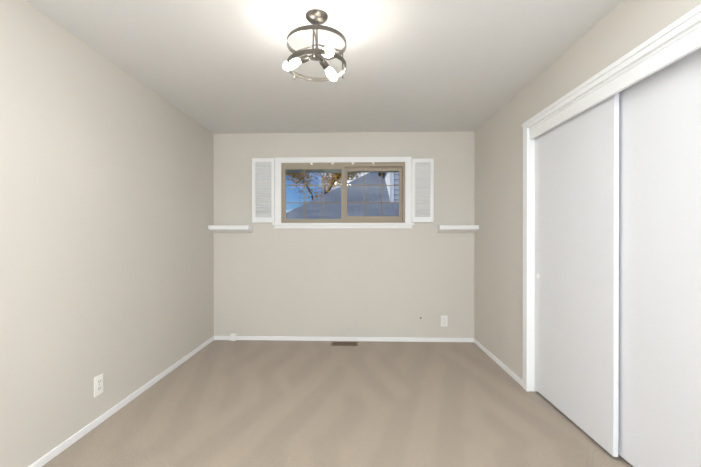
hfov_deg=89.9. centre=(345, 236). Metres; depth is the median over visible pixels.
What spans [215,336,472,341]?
baseboard
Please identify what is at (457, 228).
shelf
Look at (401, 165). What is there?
window unit
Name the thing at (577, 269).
closet door
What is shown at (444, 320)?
electrical outlet
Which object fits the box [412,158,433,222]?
window shutter
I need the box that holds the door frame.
[529,22,700,390]
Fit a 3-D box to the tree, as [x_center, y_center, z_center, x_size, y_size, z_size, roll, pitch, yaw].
[-2.329,-3.463,30.744,9.244,10.169,6.431,0,0,2]
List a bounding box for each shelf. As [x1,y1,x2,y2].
[208,225,252,232]
[437,225,478,232]
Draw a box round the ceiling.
[25,0,622,133]
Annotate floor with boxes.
[42,340,632,466]
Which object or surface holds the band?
attached to the wall at (622, 28)
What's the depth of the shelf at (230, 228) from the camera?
4.01 m
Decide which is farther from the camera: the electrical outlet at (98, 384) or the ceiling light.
the electrical outlet at (98, 384)
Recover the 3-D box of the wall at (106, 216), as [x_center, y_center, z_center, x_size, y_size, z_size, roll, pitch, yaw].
[-1.737,0.016,1.092,0.150,2.440,6.450,0,0,2]
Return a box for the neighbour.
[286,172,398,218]
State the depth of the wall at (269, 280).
4.12 m
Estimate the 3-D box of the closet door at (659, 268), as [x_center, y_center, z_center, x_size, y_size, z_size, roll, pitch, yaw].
[1.513,0.207,1.479,0.028,2.013,0.938,0,0,2]
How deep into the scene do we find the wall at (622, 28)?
3.06 m
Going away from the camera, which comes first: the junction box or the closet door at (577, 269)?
the closet door at (577, 269)
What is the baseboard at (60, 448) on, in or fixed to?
attached to the wall at (106, 216)
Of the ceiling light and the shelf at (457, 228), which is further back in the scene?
the shelf at (457, 228)
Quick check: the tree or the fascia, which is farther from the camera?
the tree
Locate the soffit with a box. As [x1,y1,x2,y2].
[286,170,398,172]
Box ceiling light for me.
[283,9,345,81]
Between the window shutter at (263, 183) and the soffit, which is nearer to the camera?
the window shutter at (263, 183)
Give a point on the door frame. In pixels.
(532, 251)
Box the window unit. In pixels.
[272,157,413,228]
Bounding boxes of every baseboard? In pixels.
[28,336,214,466]
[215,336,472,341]
[473,338,522,386]
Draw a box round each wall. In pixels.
[0,0,213,466]
[214,131,474,337]
[474,0,700,379]
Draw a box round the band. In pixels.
[522,4,700,126]
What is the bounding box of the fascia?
[530,27,700,139]
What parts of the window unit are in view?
sash, glass, sash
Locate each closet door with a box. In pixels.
[535,92,618,456]
[619,48,700,466]
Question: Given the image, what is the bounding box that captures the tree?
[286,173,360,203]
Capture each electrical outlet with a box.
[94,373,102,397]
[441,315,447,326]
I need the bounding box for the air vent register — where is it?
[331,342,357,345]
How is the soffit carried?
attached to the wall at (269, 280)
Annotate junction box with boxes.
[229,333,236,340]
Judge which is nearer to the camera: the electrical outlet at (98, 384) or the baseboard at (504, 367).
the electrical outlet at (98, 384)
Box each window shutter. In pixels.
[252,158,274,222]
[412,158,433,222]
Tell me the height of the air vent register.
0.008 m
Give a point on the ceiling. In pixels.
(214, 66)

